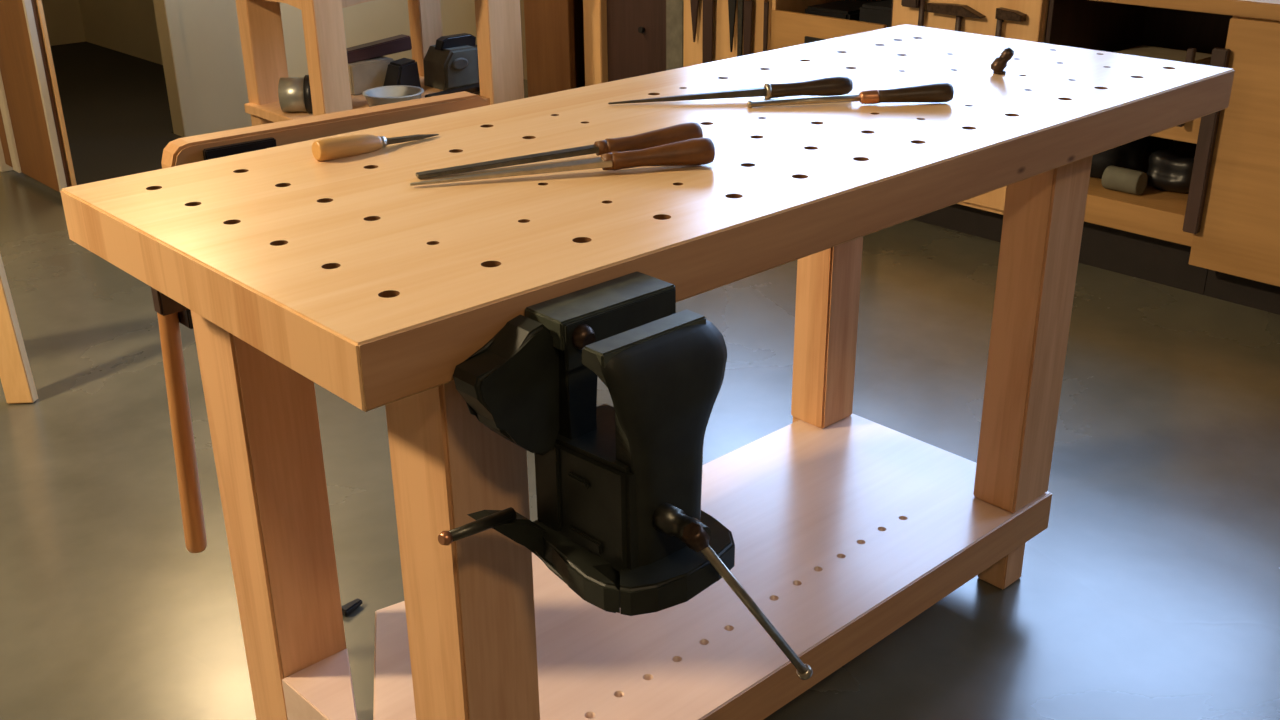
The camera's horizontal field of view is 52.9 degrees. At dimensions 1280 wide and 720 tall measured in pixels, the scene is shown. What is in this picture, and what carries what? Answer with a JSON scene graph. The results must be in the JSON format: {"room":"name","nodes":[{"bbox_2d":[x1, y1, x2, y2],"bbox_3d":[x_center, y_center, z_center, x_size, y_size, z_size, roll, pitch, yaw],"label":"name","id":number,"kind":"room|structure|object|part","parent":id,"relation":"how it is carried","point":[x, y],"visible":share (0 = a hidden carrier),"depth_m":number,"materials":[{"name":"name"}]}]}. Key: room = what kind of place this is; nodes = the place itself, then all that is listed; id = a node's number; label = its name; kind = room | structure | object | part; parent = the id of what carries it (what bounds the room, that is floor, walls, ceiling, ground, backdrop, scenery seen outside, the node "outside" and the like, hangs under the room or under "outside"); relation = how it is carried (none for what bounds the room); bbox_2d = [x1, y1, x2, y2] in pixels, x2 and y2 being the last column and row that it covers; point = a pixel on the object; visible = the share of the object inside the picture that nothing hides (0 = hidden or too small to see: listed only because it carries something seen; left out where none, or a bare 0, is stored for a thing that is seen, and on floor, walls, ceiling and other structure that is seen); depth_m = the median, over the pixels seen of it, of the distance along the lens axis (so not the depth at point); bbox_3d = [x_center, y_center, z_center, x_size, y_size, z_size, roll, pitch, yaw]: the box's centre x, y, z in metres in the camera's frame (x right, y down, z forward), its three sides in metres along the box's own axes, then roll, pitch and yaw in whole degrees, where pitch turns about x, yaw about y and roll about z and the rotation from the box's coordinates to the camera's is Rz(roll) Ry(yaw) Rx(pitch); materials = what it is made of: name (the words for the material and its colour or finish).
{"room":"woodworking shop","nodes":[
{"label":"woodworking shop","id":0,"kind":"room"},
{"bbox_2d":[35,0,85,45],"bbox_3d":[-4.829,-2.696,6.119,6.200,2.800,0.100,-21,31,-38],"label":"wall","id":1,"kind":"structure","parent":0,"point":[63,18],"depth_m":7.72,"materials":[{"name":"beige paint"}]},
{"bbox_2d":[79,0,162,64],"bbox_3d":[-2.446,-2.859,6.434,0.130,2.800,2.630,-21,31,-38],"label":"wall","id":2,"kind":"structure","parent":0,"point":[129,27],"depth_m":7.35,"materials":[{"name":"beige paint"}]},
{"bbox_2d":[44,42,182,184],"bbox_3d":[-2.884,-1.196,6.130,1.820,0.006,3.400,-21,31,-38],"label":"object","id":3,"kind":"structure","parent":2,"relation":"attached to","point":[116,108],"depth_m":6.07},
{"bbox_2d":[0,0,476,171],"bbox_3d":[-2.961,-1.908,4.275,6.200,2.800,0.120,-21,31,-38],"label":"wall","id":4,"kind":"structure","parent":0,"point":[210,28],"depth_m":5.65,"materials":[{"name":"beige paint"}]},
{"bbox_2d":[0,139,12,171],"bbox_3d":[-2.515,-1.746,4.692,0.080,2.160,0.020,-21,31,-38],"label":"trim","id":5,"kind":"structure","parent":4,"relation":"attached to","point":[4,167],"depth_m":5.09,"materials":[{"name":"white paint"}]},
{"bbox_2d":[0,0,76,191],"bbox_3d":[-2.307,-1.628,4.505,0.063,2.030,0.585,-22,32,-40],"label":"door leaf","id":6,"kind":"structure","parent":4,"relation":"in","point":[31,132],"depth_m":4.66,"materials":[{"name":"brown wood"}]},
{"bbox_2d":[163,0,197,136],"bbox_3d":[-1.965,-1.958,5.163,0.060,2.160,0.015,-21,31,-38],"label":"trim","id":7,"kind":"structure","parent":4,"relation":"attached to","point":[171,8],"depth_m":5.47,"materials":[{"name":"wood"}]},
{"bbox_2d":[520,0,526,79],"bbox_3d":[2.010,-1.680,3.634,0.150,2.800,7.650,-21,31,-38],"label":"wall","id":8,"kind":"structure","parent":0,"point":[521,1],"depth_m":6.60,"materials":[{"name":"beige paint"}]},
{"bbox_2d":[0,79,1279,719],"bbox_3d":[-1.816,-0.103,3.740,6.400,0.100,12.300,-21,31,-38],"label":"floor","id":9,"kind":"structure","parent":0,"point":[1150,590],"depth_m":2.67,"materials":[{"name":"concrete"}]},
{"bbox_2d":[0,254,37,403],"bbox_3d":[-2.049,-0.201,2.897,1.175,0.760,0.460,-15,27,-29],"label":"sawhorse","id":10,"kind":"object","parent":9,"relation":"on","point":[16,377],"visible":1,"depth_m":3.10,"materials":[{"name":"brown wood"}]},
{"bbox_2d":[151,91,487,552],"bbox_3d":[-0.493,-0.049,2.047,0.603,0.677,0.202,-21,31,-38],"label":"chair","id":11,"kind":"object","parent":9,"relation":"on","point":[191,149],"visible":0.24,"depth_m":1.94,"materials":[{"name":"brown wood"}]},
{"bbox_3d":[-0.714,0.067,1.987,0.051,0.518,0.033,-21,31,-38],"label":"handle","id":12,"kind":"part","parent":11,"relation":"part of","materials":[{"name":"brown wood"}]},
{"bbox_2d":[341,598,361,616],"bbox_3d":[-0.520,0.444,2.315,0.022,0.014,0.046,15,28,31],"label":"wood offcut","id":13,"kind":"object","parent":9,"relation":"on","point":[351,606],"visible":0.79,"depth_m":2.31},
{"bbox_2d":[235,0,523,125],"bbox_3d":[-0.973,-1.109,4.847,0.923,0.840,0.680,-21,31,-38],"label":"shelving unit","id":14,"kind":"object","parent":9,"relation":"on","point":[498,22],"visible":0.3,"depth_m":4.76,"materials":[{"name":"brown wood"}]},
{"bbox_3d":[-1.401,-1.074,4.826,0.133,0.800,0.085,-21,31,-38],"label":"leg","id":15,"kind":"part","parent":14,"relation":"part of","materials":[{"name":"brown wood"}]},
{"bbox_2d":[278,75,312,113],"bbox_3d":[-1.200,-0.963,4.662,0.198,0.139,0.139,-2,24,-4],"label":"metal can","id":16,"kind":"object","parent":14,"relation":"on","point":[294,93],"visible":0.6,"depth_m":4.61,"materials":[{"name":"silver metal"}]},
{"bbox_3d":[-1.066,-0.909,4.441,0.110,0.800,0.085,-21,31,-38],"label":"leg","id":17,"kind":"part","parent":14,"relation":"part of","materials":[{"name":"brown wood"}]},
{"bbox_2d":[244,76,489,121],"bbox_3d":[-0.972,-0.983,4.902,0.863,0.034,0.580,-21,31,-38],"label":"shelf","id":18,"kind":"object","parent":14,"relation":"attached to","point":[268,108],"depth_m":4.80,"materials":[{"name":"brown wood"}]},
{"bbox_2d":[348,56,393,94],"bbox_3d":[-1.070,-1.111,5.008,0.200,0.115,0.130,-21,31,-38],"label":"cardboard box","id":19,"kind":"object","parent":14,"relation":"on","point":[364,75],"visible":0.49,"depth_m":4.95,"materials":[{"name":"beige cardboard"}]},
{"bbox_2d":[346,34,411,62],"bbox_3d":[-1.038,-1.210,5.006,0.320,0.072,0.060,-21,31,-38],"label":"beam","id":20,"kind":"structure","parent":19,"relation":"on","point":[399,43],"depth_m":5.00,"materials":[{"name":"brown wood"}]},
{"bbox_2d":[362,85,423,106],"bbox_3d":[-0.907,-0.962,4.739,0.224,0.055,0.224,-21,31,-38],"label":"bowl","id":21,"kind":"object","parent":14,"relation":"on","point":[382,95],"visible":0.76,"depth_m":4.78,"materials":[{"name":"white ceramic"}]},
{"bbox_2d":[383,58,420,87],"bbox_3d":[-0.924,-1.097,4.968,0.117,0.119,0.109,-21,31,-38],"label":"box","id":22,"kind":"object","parent":14,"relation":"on","point":[404,71],"visible":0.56,"depth_m":4.94,"materials":[{"name":"plastic"}]},
{"bbox_3d":[-0.872,-1.276,5.276,0.103,0.800,0.085,-21,31,-38],"label":"leg","id":23,"kind":"part","parent":14,"relation":"part of","materials":[{"name":"brown wood"}]},
{"bbox_2d":[424,33,478,89],"bbox_3d":[-0.715,-1.188,5.083,0.245,0.190,0.170,-21,31,-38],"label":"tool case","id":24,"kind":"object","parent":14,"relation":"on","point":[452,63],"visible":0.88,"depth_m":5.02,"materials":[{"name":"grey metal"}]},
{"bbox_3d":[-0.724,-1.249,5.047,0.170,0.050,0.050,-21,31,-38],"label":"handle","id":25,"kind":"part","parent":24,"relation":"part of","materials":[{"name":"black plastic"}]},
{"bbox_2d":[425,84,479,97],"bbox_3d":[-0.676,-1.026,4.901,0.316,0.025,0.050,-21,31,-38],"label":"bar","id":26,"kind":"object","parent":14,"relation":"on","point":[472,88],"visible":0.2,"depth_m":4.88,"materials":[{"name":"black metal"}]},
{"bbox_3d":[-0.530,-1.114,4.896,0.150,0.800,0.085,-21,31,-38],"label":"leg","id":27,"kind":"part","parent":14,"relation":"part of","materials":[{"name":"brown wood"}]},
{"bbox_2d":[524,0,584,96],"bbox_3d":[-0.094,-1.415,5.570,0.630,0.803,0.505,-21,31,-38],"label":"base cabinet","id":28,"kind":"object","parent":9,"relation":"on","point":[554,29],"visible":0.12,"depth_m":5.46,"materials":[{"name":"brown wood"}]},
{"bbox_2d":[583,0,607,85],"bbox_3d":[-0.172,-1.274,5.251,0.060,0.803,0.106,-21,31,-38],"label":"wooden post","id":29,"kind":"object","parent":9,"relation":"on","point":[594,11],"visible":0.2,"depth_m":5.21,"materials":[{"name":"orange wood"}]},
{"bbox_2d":[607,0,683,81],"bbox_3d":[0.237,-1.275,5.243,0.630,0.803,0.461,-21,31,-38],"label":"base cabinet","id":30,"kind":"object","parent":9,"relation":"on","point":[644,37],"visible":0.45,"depth_m":5.04,"materials":[{"name":"brown wood"}]},
{"bbox_3d":[0.007,-1.289,5.017,0.020,0.024,0.024,-21,31,-38],"label":"knob","id":31,"kind":"part","parent":30,"relation":"part of","materials":[{"name":"black metal"}]},
{"bbox_2d":[60,24,1234,719],"bbox_3d":[0.156,0.055,2.084,1.740,0.900,0.694,-21,31,-38],"label":"workbench","id":32,"kind":"object","parent":9,"relation":"on","point":[293,270],"visible":0.91,"depth_m":1.79,"materials":[{"name":"brown wood"}]},
{"bbox_3d":[-0.515,0.214,1.822,0.108,0.832,0.117,-21,31,-38],"label":"leg","id":33,"kind":"part","parent":32,"relation":"part of","materials":[{"name":"brown wood"}]},
{"bbox_3d":[-0.416,0.500,1.833,0.108,0.076,0.169,-21,31,-38],"label":"rail","id":34,"kind":"part","parent":32,"relation":"part of","materials":[{"name":"brown wood"}]},
{"bbox_2d":[312,134,438,160],"bbox_3d":[-0.357,-0.301,1.757,0.194,0.032,0.029,-21,31,-38],"label":"chisel","id":35,"kind":"object","parent":32,"relation":"on","point":[326,149],"visible":1,"depth_m":1.72,"materials":[{"name":"wood"}]},
{"bbox_3d":[-0.392,-0.287,1.727,0.098,0.032,0.029,-21,31,-38],"label":"handle","id":36,"kind":"part","parent":35,"relation":"part of","materials":[{"name":"beige wood"}]},
{"bbox_3d":[-0.319,-0.310,1.791,0.091,0.010,0.012,-21,31,-38],"label":"blade","id":37,"kind":"part","parent":35,"relation":"part of","materials":[{"name":"metal"}]},
{"bbox_3d":[-0.195,0.265,1.465,0.105,0.645,0.114,-21,31,-38],"label":"leg","id":38,"kind":"part","parent":32,"relation":"part of","materials":[{"name":"brown wood"}]},
{"bbox_2d":[416,122,702,178],"bbox_3d":[-0.100,-0.276,1.683,0.394,0.032,0.035,-10,25,-21],"label":"chisel","id":39,"kind":"object","parent":32,"relation":"on","point":[685,131],"visible":0.8,"depth_m":1.70,"materials":[{"name":"wood"}]},
{"bbox_3d":[-0.164,-0.257,1.662,0.255,0.015,0.018,-10,25,-21],"label":"blade","id":40,"kind":"part","parent":39,"relation":"part of","materials":[{"name":"metal"}]},
{"bbox_3d":[0.017,-0.298,1.729,0.139,0.032,0.035,-10,25,-21],"label":"handle","id":41,"kind":"part","parent":39,"relation":"part of","materials":[{"name":"brown wood"}]},
{"bbox_2d":[410,137,714,185],"bbox_3d":[-0.095,-0.250,1.620,0.389,0.035,0.038,-6,24,-13],"label":"chisel","id":42,"kind":"object","parent":32,"relation":"on","point":[695,151],"visible":1,"depth_m":1.63,"materials":[{"name":"wood"}]},
{"bbox_3d":[-0.160,-0.235,1.608,0.253,0.015,0.024,-6,24,-13],"label":"blade","id":43,"kind":"part","parent":42,"relation":"part of","materials":[{"name":"metal"}]},
{"bbox_3d":[0.028,-0.264,1.648,0.136,0.035,0.038,-6,24,-13],"label":"handle","id":44,"kind":"part","parent":42,"relation":"part of","materials":[{"name":"brown wood"}]},
{"bbox_2d":[438,271,812,679],"bbox_3d":[-0.009,0.169,1.293,0.359,0.445,0.211,-21,31,-38],"label":"vise","id":45,"kind":"object","parent":32,"relation":"attached to","point":[621,521],"visible":1,"depth_m":1.24,"materials":[{"name":"metal"}]},
{"bbox_3d":[-0.126,0.033,1.238,0.102,0.138,0.042,-21,31,-38],"label":"swivel plate","id":46,"kind":"part","parent":45,"relation":"part of","materials":[{"name":"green metal"}]},
{"bbox_3d":[0.117,0.256,1.318,0.180,0.251,0.010,-21,31,-38],"label":"handle","id":47,"kind":"part","parent":45,"relation":"part of","materials":[{"name":"metal"}]},
{"bbox_2d":[373,414,1051,719],"bbox_3d":[0.096,0.374,2.108,1.270,0.076,0.530,-21,31,-38],"label":"shelf","id":48,"kind":"object","parent":32,"relation":"attached to","point":[845,529],"depth_m":2.06,"materials":[{"name":"brown wood"}]},
{"bbox_2d":[608,76,852,103],"bbox_3d":[0.144,-0.419,2.009,0.389,0.031,0.033,-5,24,-9],"label":"file","id":49,"kind":"object","parent":32,"relation":"on","point":[839,85],"visible":0.99,"depth_m":2.02,"materials":[{"name":"wood"}]},
{"bbox_3d":[0.076,-0.412,2.007,0.254,0.016,0.015,-4,24,-8],"label":"blade","id":50,"kind":"part","parent":49,"relation":"part of","materials":[{"name":"metal"}]},
{"bbox_3d":[0.268,-0.431,2.030,0.136,0.030,0.033,-4,24,-8],"label":"handle","id":51,"kind":"part","parent":49,"relation":"part of","materials":[{"name":"brown wood"}]},
{"bbox_3d":[0.364,-0.182,2.474,0.096,0.645,0.086,-21,31,-38],"label":"leg","id":52,"kind":"part","parent":32,"relation":"part of","materials":[{"name":"brown wood"}]},
{"bbox_2d":[748,83,953,107],"bbox_3d":[0.323,-0.408,1.978,0.317,0.032,0.033,-2,24,-2],"label":"gouge","id":53,"kind":"object","parent":32,"relation":"on","point":[936,92],"visible":1,"depth_m":1.97,"materials":[{"name":"wood"}]},
{"bbox_3d":[0.421,-0.411,1.980,0.122,0.030,0.033,-2,24,-4],"label":"handle","id":54,"kind":"part","parent":53,"relation":"part of","materials":[{"name":"brown wood"}]},
{"bbox_2d":[991,47,1013,74],"bbox_3d":[0.615,-0.508,2.182,0.037,0.044,0.024,1,24,3],"label":"dog","id":55,"kind":"object","parent":32,"relation":"on","point":[999,64],"visible":1,"depth_m":2.17},
{"bbox_3d":[0.660,-0.054,2.174,0.114,0.645,0.085,-21,31,-38],"label":"leg","id":56,"kind":"part","parent":32,"relation":"part of","materials":[{"name":"brown wood"}]},
{"bbox_2d":[683,0,771,66],"bbox_3d":[0.529,-1.141,4.929,0.669,0.803,0.437,-21,31,-38],"label":"base cabinet","id":57,"kind":"object","parent":9,"relation":"on","point":[692,51],"depth_m":4.71,"materials":[{"name":"brown wood"}]},
{"bbox_2d":[690,0,698,41],"bbox_3d":[0.201,-1.308,4.732,0.037,0.272,0.047,-21,31,-38],"label":"rasp","id":58,"kind":"object","parent":57,"relation":"hanging from","point":[694,3],"visible":1,"depth_m":4.74,"materials":[{"name":"brown metal"}]},
{"bbox_3d":[0.249,-1.252,4.701,0.039,0.351,0.051,-21,31,-38],"label":"board strip","id":59,"kind":"part","parent":57,"relation":"part of","materials":[{"name":"brown wood"}]},
{"bbox_2d":[728,0,736,51],"bbox_3d":[0.332,-1.248,4.608,0.034,0.284,0.039,-21,31,-38],"label":"file","id":60,"kind":"object","parent":57,"relation":"hanging from","point":[731,3],"visible":1,"depth_m":4.61,"materials":[{"name":"metal"}]},
{"bbox_2d":[737,0,743,56],"bbox_3d":[0.362,-1.227,4.587,0.028,0.308,0.024,-21,31,-38],"label":"steel rule","id":61,"kind":"object","parent":57,"relation":"hanging from","point":[740,2],"visible":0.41,"depth_m":4.60,"materials":[{"name":"silver metal"}]},
{"bbox_2d":[743,0,752,55],"bbox_3d":[0.385,-1.218,4.560,0.034,0.303,0.038,-21,31,-38],"label":"file","id":62,"kind":"object","parent":57,"relation":"hanging from","point":[748,4],"visible":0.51,"depth_m":4.57,"materials":[{"name":"brown metal"}]},
{"bbox_2d":[763,0,768,51],"bbox_3d":[0.445,-1.203,4.501,0.026,0.285,0.019,-21,31,-38],"label":"rod","id":63,"kind":"object","parent":57,"relation":"hanging from","point":[766,2],"visible":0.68,"depth_m":4.51,"materials":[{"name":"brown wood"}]},
{"bbox_2d":[770,0,892,49],"bbox_3d":[0.865,-1.007,4.614,0.644,0.803,0.522,-21,31,-38],"label":"base cabinet","id":64,"kind":"object","parent":9,"relation":"on","point":[790,25],"visible":0.2,"depth_m":4.42,"materials":[{"name":"orange wood"}]},
{"bbox_2d":[805,0,878,20],"bbox_3d":[0.752,-1.214,4.559,0.300,0.090,0.200,-21,31,-38],"label":"tool case","id":65,"kind":"object","parent":64,"relation":"on","point":[844,9],"visible":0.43,"depth_m":4.48,"materials":[{"name":"black plastic"}]},
{"bbox_2d":[859,0,891,27],"bbox_3d":[0.902,-1.165,4.405,0.300,0.120,0.160,-21,31,-38],"label":"tool case","id":66,"kind":"object","parent":64,"relation":"on","point":[879,12],"visible":0.15,"depth_m":4.31,"materials":[{"name":"black plastic"}]},
{"bbox_2d":[892,0,1048,241],"bbox_3d":[1.224,-0.856,4.261,0.642,0.803,0.530,-21,31,-38],"label":"base cabinet","id":67,"kind":"object","parent":9,"relation":"on","point":[981,215],"visible":0.02,"depth_m":4.02,"materials":[{"name":"orange wood"}]},
{"bbox_2d":[901,0,925,26],"bbox_3d":[0.862,-1.007,4.072,0.038,0.300,0.082,-21,31,-38],"label":"mallet","id":68,"kind":"object","parent":67,"relation":"hanging from","point":[920,4],"visible":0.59,"depth_m":4.01,"materials":[{"name":"brown wood"}]},
{"bbox_3d":[0.881,-0.995,4.057,0.020,0.290,0.028,-21,31,-38],"label":"handle","id":69,"kind":"part","parent":68,"relation":"part of","materials":[{"name":"brown wood"}]},
{"bbox_2d":[927,2,984,31],"bbox_3d":[0.966,-0.945,3.978,0.035,0.300,0.192,-21,31,-38],"label":"hammer","id":70,"kind":"object","parent":67,"relation":"hanging from","point":[960,11],"visible":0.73,"depth_m":3.92,"materials":[{"name":"brown wood"}]},
{"bbox_3d":[0.975,-0.938,3.972,0.020,0.290,0.028,-21,31,-38],"label":"handle","id":71,"kind":"part","parent":70,"relation":"part of","materials":[{"name":"brown wood"}]},
{"bbox_2d":[995,7,1026,36],"bbox_3d":[1.094,-0.896,3.849,0.035,0.300,0.094,-21,31,-38],"label":"hammer","id":72,"kind":"object","parent":67,"relation":"hanging from","point":[1002,14],"visible":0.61,"depth_m":3.79,"materials":[{"name":"brown wood"}]},
{"bbox_3d":[1.072,-0.901,3.874,0.020,0.290,0.028,-21,31,-38],"label":"handle","id":73,"kind":"part","parent":72,"relation":"part of","materials":[{"name":"brown wood"}]},
{"bbox_2d":[1044,0,1238,294],"bbox_3d":[1.586,-0.692,3.878,0.680,0.803,0.573,-21,31,-38],"label":"base cabinet","id":74,"kind":"object","parent":9,"relation":"on","point":[1148,236],"visible":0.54,"depth_m":3.82,"materials":[{"name":"orange wood"}]},
{"bbox_2d":[1090,137,1147,178],"bbox_3d":[1.451,-0.655,3.977,0.274,0.164,0.200,-21,31,-38],"label":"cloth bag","id":75,"kind":"object","parent":74,"relation":"on","point":[1130,155],"visible":0.3,"depth_m":3.90,"materials":[{"name":"black fabric"}]},
{"bbox_2d":[1101,165,1147,194],"bbox_3d":[1.438,-0.534,3.817,0.070,0.070,0.110,-21,31,-38],"label":"tape roll","id":76,"kind":"object","parent":74,"relation":"on","point":[1120,179],"visible":1,"depth_m":3.79,"materials":[{"name":"grey fabric"}]},
{"bbox_2d":[1146,140,1196,192],"bbox_3d":[1.631,-0.590,3.843,0.273,0.148,0.207,-21,31,-38],"label":"jar","id":77,"kind":"object","parent":74,"relation":"on","point":[1170,169],"visible":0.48,"depth_m":3.78,"materials":[{"name":"black plastic"}]},
{"bbox_2d":[1149,117,1200,143],"bbox_3d":[1.594,-0.780,3.861,0.620,0.075,0.552,-21,31,-38],"label":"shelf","id":78,"kind":"object","parent":74,"relation":"attached to","point":[1189,132],"depth_m":3.54,"materials":[{"name":"orange wood"}]},
{"bbox_3d":[1.530,-0.846,3.858,0.440,0.050,0.354,-21,31,-38],"label":"flat board","id":79,"kind":"object","parent":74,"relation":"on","visible":0},
{"bbox_2d":[1114,45,1211,65],"bbox_3d":[1.533,-0.890,3.851,0.340,0.035,0.244,-21,31,-38],"label":"flat board","id":80,"kind":"object","parent":79,"relation":"on","point":[1143,50],"visible":0.26,"depth_m":3.88,"materials":[{"name":"brown wood"}]},
{"bbox_2d":[1188,16,1279,314],"bbox_3d":[2.366,-0.370,3.125,0.654,0.803,1.726,-21,31,-38],"label":"base cabinet","id":81,"kind":"object","parent":9,"relation":"on","point":[1237,241],"visible":0.96,"depth_m":3.43,"materials":[{"name":"orange wood"}]},
{"bbox_2d":[1093,0,1279,20],"bbox_3d":[1.337,-1.190,3.970,0.650,0.040,4.738,-21,31,-38],"label":"countertop","id":82,"kind":"structure","parent":81,"relation":"on","point":[1262,9],"depth_m":3.35,"materials":[{"name":"orange wood"}]}
]}

